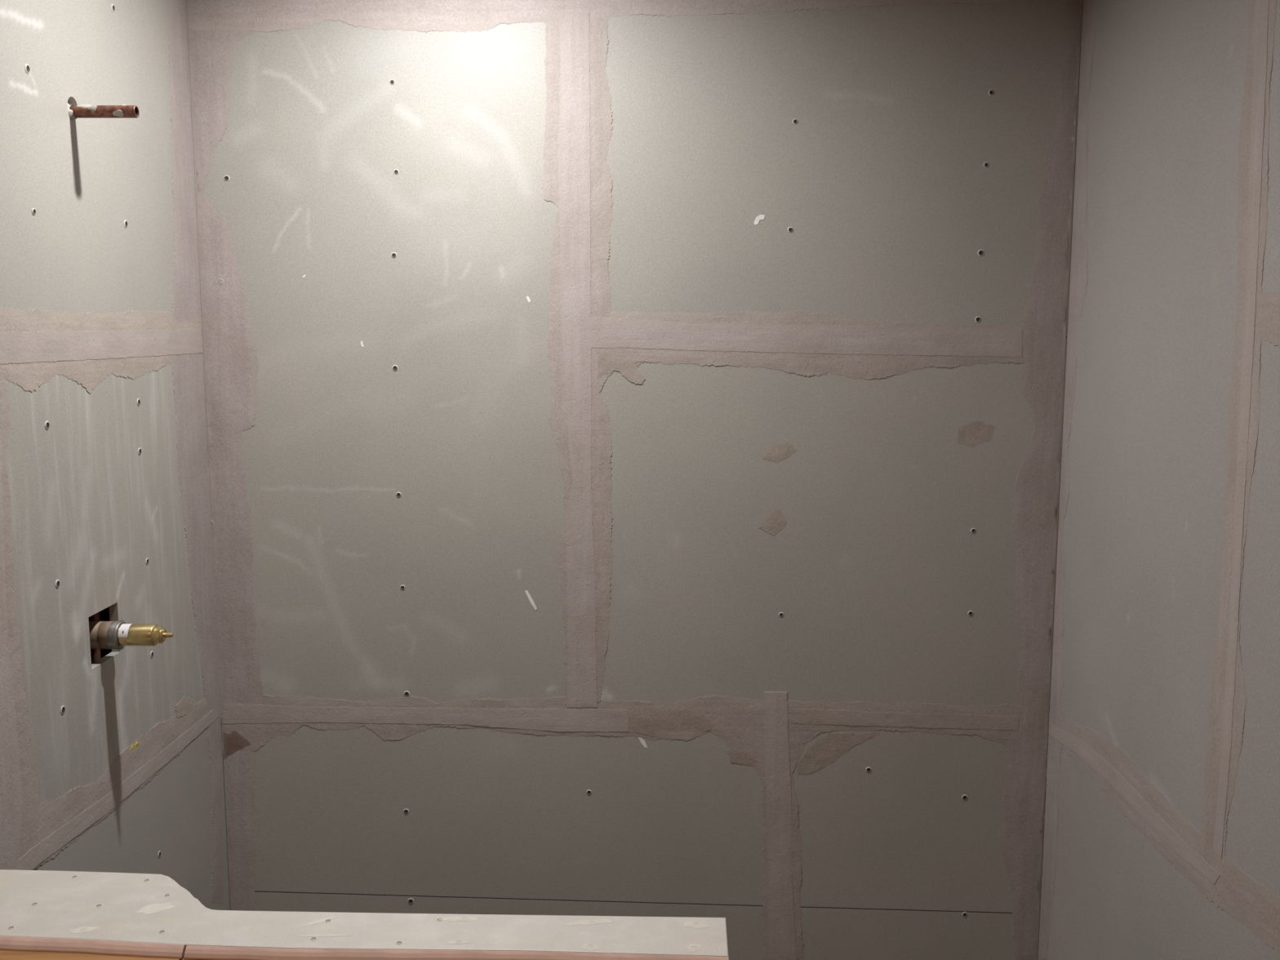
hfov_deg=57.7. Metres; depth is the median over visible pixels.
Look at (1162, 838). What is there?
wall
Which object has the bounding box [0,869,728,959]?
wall
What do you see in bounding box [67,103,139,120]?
pipe
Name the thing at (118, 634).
mixing valve
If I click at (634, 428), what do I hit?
wall
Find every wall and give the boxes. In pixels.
[0,0,230,910]
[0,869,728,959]
[186,0,1083,959]
[1037,0,1279,959]
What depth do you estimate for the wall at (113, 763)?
1.67 m
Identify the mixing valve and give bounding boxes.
[88,611,173,663]
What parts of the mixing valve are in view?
stem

